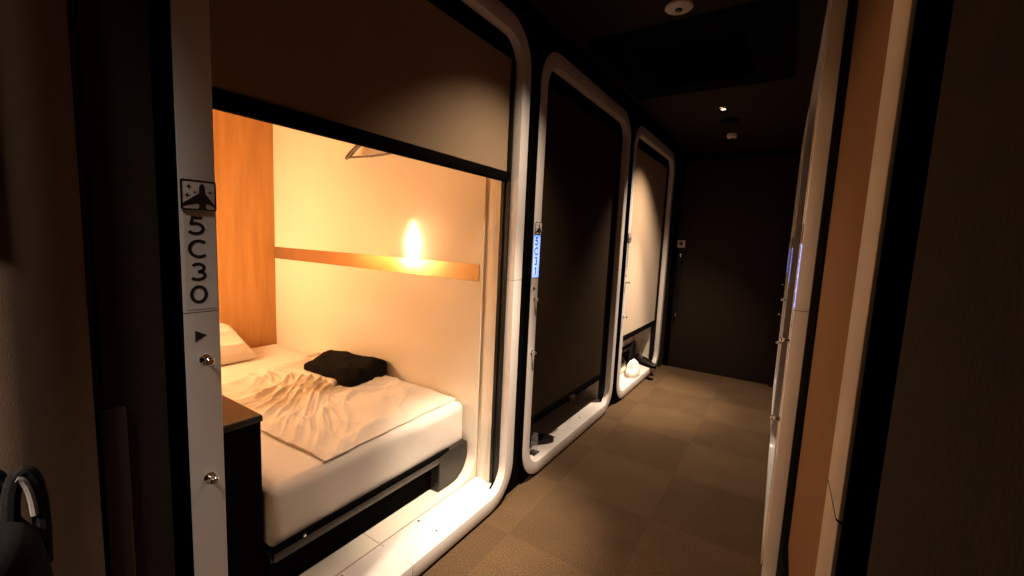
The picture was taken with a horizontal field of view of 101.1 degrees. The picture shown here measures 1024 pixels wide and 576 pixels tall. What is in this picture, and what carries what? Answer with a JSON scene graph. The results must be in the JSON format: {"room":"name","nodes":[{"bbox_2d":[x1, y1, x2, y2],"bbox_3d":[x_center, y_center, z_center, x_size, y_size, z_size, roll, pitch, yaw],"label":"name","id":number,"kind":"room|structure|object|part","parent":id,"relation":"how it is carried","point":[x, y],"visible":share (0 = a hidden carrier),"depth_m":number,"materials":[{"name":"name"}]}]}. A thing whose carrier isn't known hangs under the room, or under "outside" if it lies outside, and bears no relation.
{"room":"capsule hotel corridor","nodes":[
{"label":"capsule hotel corridor","id":0,"kind":"room"},
{"bbox_2d":[0,0,105,575],"bbox_3d":[-1.547,0.107,-0.592,0.100,2.280,3.104,7,8,33],"label":"wall","id":1,"kind":"structure","parent":0,"point":[47,413],"depth_m":0.63,"materials":[{"name":"beige paint"}]},
{"bbox_2d":[66,0,108,575],"bbox_3d":[-1.639,0.089,-0.471,0.187,2.280,3.209,7,8,33],"label":"door frame","id":2,"kind":"structure","parent":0,"point":[72,18],"depth_m":0.72,"materials":[{"name":"brown wood"}]},
{"bbox_2d":[76,0,174,575],"bbox_3d":[-0.705,-0.009,0.777,0.006,2.280,0.092,7,8,33],"label":"wall","id":3,"kind":"structure","parent":0,"point":[114,45],"depth_m":0.77,"materials":[{"name":"black paint"}]},
{"bbox_2d":[98,406,135,575],"bbox_3d":[-0.748,0.673,0.818,0.014,0.911,0.036,7,8,33],"label":"wall panel","id":4,"kind":"object","parent":3,"relation":"attached to","point":[112,422],"visible":1,"depth_m":0.78,"materials":[{"name":"brown wood"}]},
{"bbox_2d":[213,109,276,347],"bbox_3d":[-1.997,-0.201,2.486,0.023,2.060,1.260,7,8,33],"label":"wall","id":5,"kind":"structure","parent":0,"point":[243,146],"depth_m":2.79,"materials":[{"name":"orange wood"}]},
{"bbox_2d":[273,0,515,575],"bbox_3d":[-1.165,-0.104,1.948,1.968,2.034,1.198,7,8,33],"label":"wall","id":6,"kind":"structure","parent":0,"point":[437,334],"depth_m":2.27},
{"bbox_2d":[222,395,263,575],"bbox_3d":[-1.086,0.661,1.398,0.626,0.608,0.200,7,8,33],"label":"nightstand","id":7,"kind":"object","parent":6,"relation":"on","point":[241,424],"visible":0.29,"depth_m":1.26,"materials":[{"name":"black wood"}]},
{"bbox_3d":[-0.836,0.698,1.219,0.004,0.545,0.160,7,8,33],"label":"door panel","id":8,"kind":"part","parent":7,"relation":"part of","materials":[{"name":"black wood"}]},
{"bbox_2d":[263,439,466,575],"bbox_3d":[-1.224,0.784,2.185,1.776,0.182,0.940,7,8,33],"label":"bed base","id":9,"kind":"object","parent":6,"relation":"in","point":[300,552],"visible":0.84,"depth_m":1.61,"materials":[{"name":"black paint"}]},
{"bbox_2d":[221,344,461,546],"bbox_3d":[-1.220,0.614,2.173,1.749,0.219,0.949,7,8,33],"label":"mattress","id":10,"kind":"object","parent":9,"relation":"on","point":[299,489],"visible":0.21,"depth_m":1.56,"materials":[{"name":"white fabric"}]},
{"bbox_2d":[220,322,257,365],"bbox_3d":[-1.857,0.338,2.439,0.352,0.225,0.560,7,8,33],"label":"pillow","id":11,"kind":"object","parent":10,"relation":"on","point":[234,349],"visible":0.28,"depth_m":2.51,"materials":[{"name":"white fabric"}]},
{"bbox_2d":[222,352,455,462],"bbox_3d":[-0.957,0.502,2.100,1.214,0.054,0.815,7,8,33],"label":"duvet cover","id":12,"kind":"object","parent":10,"relation":"on","point":[306,413],"visible":0.79,"depth_m":1.91,"materials":[{"name":"white fabric"}]},
{"bbox_2d":[300,370,337,386],"bbox_3d":[-1.002,0.465,2.345,0.385,0.036,0.258,7,8,33],"label":"shirt","id":13,"kind":"object","parent":12,"relation":"on","point":[330,380],"visible":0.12,"depth_m":2.20,"materials":[{"name":"white fabric"}]},
{"bbox_2d":[304,350,386,386],"bbox_3d":[-0.969,0.427,2.372,0.536,0.091,0.305,7,8,33],"label":"sweater","id":14,"kind":"object","parent":13,"relation":"on","point":[348,369],"visible":0.99,"depth_m":2.27,"materials":[{"name":"black fabric"}]},
{"bbox_3d":[-0.300,0.841,2.026,0.050,0.176,0.201,7,8,33],"label":"panel","id":15,"kind":"part","parent":9,"relation":"part of","materials":[{"name":"grey metal"}]},
{"bbox_2d":[275,247,479,280],"bbox_3d":[-0.911,-0.161,2.474,1.809,0.081,0.004,7,8,33],"label":"trim","id":16,"kind":"structure","parent":6,"relation":"attached to","point":[454,270],"depth_m":2.33,"materials":[{"name":"orange wood"}]},
{"bbox_3d":[-0.706,-0.861,2.228,0.028,0.032,0.089,7,8,33],"label":"peg","id":17,"kind":"object","parent":6,"relation":"attached to","visible":0},
{"bbox_2d":[345,145,390,159],"bbox_3d":[-0.739,-0.784,2.232,0.447,0.184,0.037,7,8,33],"label":"hanger","id":18,"kind":"object","parent":17,"relation":"hanging from","point":[355,148],"visible":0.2,"depth_m":2.30,"materials":[{"name":"brown wood"}]},
{"bbox_2d":[147,0,675,575],"bbox_3d":[0.384,-0.167,2.608,0.118,2.278,4.176,7,8,33],"label":"wall","id":19,"kind":"structure","parent":0,"point":[543,38],"depth_m":0.90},
{"bbox_2d":[164,0,531,575],"bbox_3d":[-0.369,-0.013,1.434,0.201,2.140,1.300,7,8,33],"label":"door frame","id":20,"kind":"structure","parent":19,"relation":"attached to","point":[187,22],"depth_m":0.92,"materials":[{"name":"white plastic"}]},
{"bbox_3d":[-0.635,-0.187,0.852,0.005,0.061,0.063,7,8,33],"label":"emblem plate","id":21,"kind":"part","parent":20,"relation":"part of","materials":[{"name":"white plastic"}]},
{"bbox_3d":[-0.644,-0.056,0.871,0.003,0.201,0.057,7,8,33],"label":"number panel","id":22,"kind":"part","parent":20,"relation":"part of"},
{"bbox_3d":[-0.640,0.153,0.887,0.029,0.022,0.022,7,8,33],"label":"coat knob","id":23,"kind":"part","parent":20,"relation":"part of","materials":[{"name":"metal"}]},
{"bbox_3d":[-0.652,0.416,0.916,0.029,0.022,0.022,7,8,33],"label":"coat knob","id":24,"kind":"part","parent":20,"relation":"part of","materials":[{"name":"metal"}]},
{"bbox_3d":[-0.604,1.017,1.323,0.134,0.030,0.583,7,8,33],"label":"sill plate","id":25,"kind":"part","parent":20,"relation":"part of","materials":[{"name":"white plastic"}]},
{"bbox_3d":[-0.284,0.976,1.811,0.134,0.030,0.583,7,8,33],"label":"sill plate","id":26,"kind":"part","parent":20,"relation":"part of","materials":[{"name":"white plastic"}]},
{"bbox_2d":[209,0,514,181],"bbox_3d":[-0.353,-0.719,1.364,0.100,0.579,1.168,7,8,33],"label":"roller blind","id":27,"kind":"object","parent":19,"relation":"attached to","point":[428,81],"visible":0.97,"depth_m":1.25,"materials":[{"name":"beige fabric"}]},
{"bbox_2d":[518,52,630,473],"bbox_3d":[0.391,-0.110,2.594,0.201,2.140,1.300,7,8,33],"label":"door frame","id":28,"kind":"structure","parent":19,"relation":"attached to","point":[586,412],"depth_m":2.31,"materials":[{"name":"white plastic"}]},
{"bbox_3d":[0.121,0.861,2.342,0.048,0.115,0.060,7,8,33],"label":"clear bracket","id":29,"kind":"part","parent":28,"relation":"part of","materials":[{"name":"plastic"}]},
{"bbox_3d":[0.119,0.916,2.348,0.048,0.004,0.060,7,8,33],"label":"foot plate","id":30,"kind":"part","parent":28,"relation":"part of","materials":[{"name":"grey metal"}]},
{"bbox_3d":[0.117,-0.152,2.030,0.003,0.201,0.057,7,8,33],"label":"number panel","id":31,"kind":"part","parent":28,"relation":"part of","materials":[{"name":"white"}]},
{"bbox_3d":[0.126,-0.284,2.012,0.005,0.061,0.063,7,8,33],"label":"emblem plate","id":32,"kind":"part","parent":28,"relation":"part of","materials":[{"name":"white plastic"}]},
{"bbox_2d":[530,434,553,444],"bbox_3d":[0.164,0.883,2.483,0.170,0.043,0.090,1,7,-17],"label":"slipper","id":33,"kind":"object","parent":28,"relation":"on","point":[542,438],"visible":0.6,"depth_m":2.47,"materials":[{"name":"black fabric"}]},
{"bbox_3d":[0.157,0.920,2.482,0.134,0.030,0.583,7,8,33],"label":"sill plate","id":34,"kind":"part","parent":28,"relation":"part of","materials":[{"name":"white plastic"}]},
{"bbox_3d":[0.477,0.879,2.970,0.134,0.030,0.583,7,8,33],"label":"sill plate","id":35,"kind":"part","parent":28,"relation":"part of","materials":[{"name":"white plastic"}]},
{"bbox_2d":[530,71,622,425],"bbox_3d":[0.382,-0.199,2.592,0.106,1.821,1.168,7,8,33],"label":"roller blind","id":36,"kind":"object","parent":19,"relation":"attached to","point":[582,140],"visible":0.84,"depth_m":2.51,"materials":[{"name":"brown fabric"}]},
{"bbox_2d":[613,126,674,397],"bbox_3d":[1.152,-0.206,3.753,0.201,2.140,1.300,7,8,33],"label":"cabin","id":37,"kind":"object","parent":19,"relation":"attached to","point":[622,385],"visible":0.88,"depth_m":3.57,"materials":[{"name":"white plastic"}]},
{"bbox_2d":[620,357,625,373],"bbox_3d":[1.001,0.722,3.925,0.106,0.113,0.260,6,7,27],"label":"sneaker","id":38,"kind":"object","parent":37,"relation":"on","point":[623,364],"visible":0.37,"depth_m":3.90,"materials":[{"name":"white fabric"}]},
{"bbox_3d":[0.917,0.823,3.642,0.134,0.030,0.583,7,8,33],"label":"sill plate","id":39,"kind":"part","parent":37,"relation":"part of","materials":[{"name":"white plastic"}]},
{"bbox_3d":[0.877,-0.249,3.190,0.003,0.201,0.057,7,8,33],"label":"number panel","id":40,"kind":"part","parent":37,"relation":"part of","materials":[{"name":"white plastic"}]},
{"bbox_2d":[625,359,639,377],"bbox_3d":[1.099,0.734,3.844,0.133,0.117,0.260,6,7,25],"label":"sneaker","id":41,"kind":"object","parent":37,"relation":"on","point":[632,370],"visible":1,"depth_m":3.80,"materials":[{"name":"white fabric"}]},
{"bbox_2d":[635,354,655,368],"bbox_3d":[1.335,0.725,4.184,0.106,0.080,0.270,0,7,-25],"label":"loafer","id":42,"kind":"object","parent":37,"relation":"on","point":[641,360],"visible":0.94,"depth_m":4.16,"materials":[{"name":"black leather"}]},
{"bbox_2d":[623,138,668,340],"bbox_3d":[1.145,-0.395,3.742,0.100,1.621,1.168,7,8,33],"label":"roller blind","id":43,"kind":"object","parent":19,"relation":"attached to","point":[651,166],"visible":0.82,"depth_m":3.74,"materials":[{"name":"beige fabric"}]},
{"bbox_2d":[530,71,621,456],"bbox_3d":[-0.404,-0.201,3.108,1.968,2.034,1.198,7,8,33],"label":"wall","id":44,"kind":"structure","parent":0,"point":[591,391],"depth_m":2.97,"materials":[{"name":"white plastic"}]},
{"bbox_2d":[419,364,772,575],"bbox_3d":[0.044,1.175,1.118,1.600,0.080,7.750,7,8,33],"label":"floor","id":45,"kind":"structure","parent":0,"point":[670,480],"depth_m":2.12,"materials":[{"name":"brown carpet"}]},
{"bbox_2d":[0,465,53,575],"bbox_3d":[-0.745,0.697,0.457,0.173,0.936,0.412,7,8,33],"label":"bag","id":46,"kind":"object","parent":45,"relation":"on","point":[26,549],"visible":1,"depth_m":0.52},
{"bbox_3d":[-0.659,0.294,0.533,0.017,0.137,0.046,7,8,33],"label":"loop handle","id":47,"kind":"part","parent":46,"relation":"part of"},
{"bbox_2d":[770,109,808,432],"bbox_3d":[2.128,-0.090,3.123,0.201,2.140,1.300,7,8,32],"label":"cabin","id":48,"kind":"object","parent":45,"relation":"on","point":[805,131],"visible":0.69,"depth_m":3.60,"materials":[{"name":"white plastic"}]},
{"bbox_2d":[761,0,830,564],"bbox_3d":[1.379,0.008,1.956,0.201,2.140,1.300,7,8,32],"label":"cabin","id":49,"kind":"object","parent":45,"relation":"on","point":[811,126],"visible":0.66,"depth_m":2.40,"materials":[{"name":"white plastic"}]},
{"bbox_2d":[761,0,953,575],"bbox_3d":[0.629,0.105,0.790,0.201,2.140,1.300,7,8,32],"label":"door frame","id":50,"kind":"structure","parent":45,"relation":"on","point":[919,29],"depth_m":0.28,"materials":[{"name":"white plastic"}]},
{"bbox_3d":[0.872,0.431,1.395,0.029,0.022,0.022,7,8,32],"label":"coat knob","id":51,"kind":"part","parent":50,"relation":"part of","materials":[{"name":"metal"}]},
{"bbox_3d":[0.884,0.168,1.365,0.029,0.022,0.022,7,8,32],"label":"coat knob","id":52,"kind":"part","parent":50,"relation":"part of","materials":[{"name":"metal"}]},
{"bbox_3d":[0.906,-0.038,1.335,0.003,0.201,0.057,7,8,32],"label":"number panel","id":53,"kind":"part","parent":50,"relation":"part of","materials":[{"name":"white"}]},
{"bbox_3d":[0.910,-0.170,1.323,0.005,0.061,0.063,7,8,32],"label":"emblem plate","id":54,"kind":"part","parent":50,"relation":"part of","materials":[{"name":"white plastic"}]},
{"bbox_2d":[783,0,893,575],"bbox_3d":[0.646,0.021,0.772,0.106,1.824,1.168,7,8,32],"label":"roller blind","id":55,"kind":"object","parent":50,"relation":"attached to","point":[873,18],"visible":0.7,"depth_m":0.94,"materials":[{"name":"brown fabric"}]},
{"bbox_2d":[625,138,667,379],"bbox_3d":[0.356,-0.298,4.267,1.968,2.034,1.198,7,8,33],"label":"wall","id":56,"kind":"structure","parent":0,"point":[642,339],"depth_m":4.38,"materials":[{"name":"white plastic"}]},
{"bbox_2d":[621,341,635,361],"bbox_3d":[0.297,0.591,4.504,1.776,0.182,0.940,7,8,33],"label":"bed base","id":57,"kind":"object","parent":56,"relation":"in","point":[628,351],"visible":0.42,"depth_m":4.27,"materials":[{"name":"black paint"}]},
{"bbox_2d":[622,336,633,347],"bbox_3d":[0.301,0.421,4.492,1.749,0.219,0.949,7,8,33],"label":"mattress","id":58,"kind":"object","parent":57,"relation":"on","point":[628,341],"visible":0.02,"depth_m":4.25,"materials":[{"name":"white fabric"}]},
{"bbox_2d":[656,143,681,366],"bbox_3d":[1.559,-0.316,4.403,0.189,2.280,0.125,7,8,33],"label":"wall","id":59,"kind":"structure","parent":0,"point":[678,147],"depth_m":4.33,"materials":[{"name":"black paint"}]},
{"bbox_2d":[528,0,827,145],"bbox_3d":[0.151,-1.167,0.853,1.600,0.080,7.750,7,8,33],"label":"ceiling","id":60,"kind":"structure","parent":0,"point":[779,108],"depth_m":2.58,"materials":[{"name":"brown paint"}]},
{"bbox_2d":[665,0,693,14],"bbox_3d":[0.717,-1.199,1.810,0.116,0.021,0.116,7,8,33],"label":"smoke detector","id":61,"kind":"object","parent":60,"relation":"attached to","point":[675,7],"visible":1,"depth_m":1.79,"materials":[{"name":"white plastic"}]},
{"bbox_2d":[586,0,796,99],"bbox_3d":[1.014,-1.246,2.312,0.904,0.014,0.944,7,8,33],"label":"ceiling vent","id":62,"kind":"object","parent":60,"relation":"in","point":[771,24],"visible":1,"depth_m":2.19,"materials":[{"name":"black metal"}]},
{"bbox_2d":[635,30,755,87],"bbox_3d":[1.034,-1.251,2.343,0.532,0.008,0.560,7,8,33],"label":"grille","id":63,"kind":"object","parent":62,"relation":"attached to","point":[659,84],"depth_m":2.31,"materials":[{"name":"black metal"}]},
{"bbox_2d":[716,106,730,109],"bbox_3d":[1.543,-1.308,3.075,0.098,0.014,0.098,7,8,33],"label":"recessed light","id":64,"kind":"object","parent":60,"relation":"in","point":[720,107],"visible":1,"depth_m":3.06,"materials":[{"name":"black paint"}]},
{"bbox_2d":[718,117,741,123],"bbox_3d":[1.738,-1.335,3.364,0.170,0.007,0.170,7,8,33],"label":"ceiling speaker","id":65,"kind":"object","parent":60,"relation":"attached to","point":[729,120],"visible":1,"depth_m":3.35,"materials":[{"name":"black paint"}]},
{"bbox_2d":[727,133,737,139],"bbox_3d":[1.969,-1.349,3.763,0.092,0.050,0.092,7,8,33],"label":"sprinkler","id":66,"kind":"object","parent":60,"relation":"attached to","point":[731,136],"visible":1,"depth_m":3.73,"materials":[{"name":"white plastic"}]},
{"bbox_2d":[666,136,802,384],"bbox_3d":[2.180,-0.261,4.159,1.600,2.280,0.140,7,8,33],"label":"wall","id":67,"kind":"structure","parent":0,"point":[790,143],"depth_m":3.98,"materials":[{"name":"black paint"}]},
{"bbox_2d":[663,150,800,384],"bbox_3d":[2.093,-0.197,4.093,1.050,2.159,0.073,7,8,33],"label":"door","id":68,"kind":"structure","parent":67,"relation":"in","point":[736,214],"depth_m":4.09,"materials":[{"name":"black wood"}]},
{"bbox_3d":[1.715,-0.031,4.343,0.021,0.640,0.053,7,8,33],"label":"handle","id":69,"kind":"part","parent":68,"relation":"part of","materials":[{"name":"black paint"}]},
{"bbox_2d":[677,240,684,247],"bbox_3d":[1.733,-0.452,4.315,0.076,0.076,0.018,7,8,33],"label":"wall switch","id":70,"kind":"object","parent":68,"relation":"attached to","point":[681,243],"visible":1,"depth_m":4.31,"materials":[{"name":"white plastic"}]},
{"bbox_2d":[866,0,1023,575],"bbox_3d":[-0.627,0.213,-1.159,0.154,2.280,3.150,7,8,33],"label":"wall panel","id":71,"kind":"object","parent":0,"point":[951,496],"depth_m":0.13,"materials":[{"name":"brown wood"}]}
]}

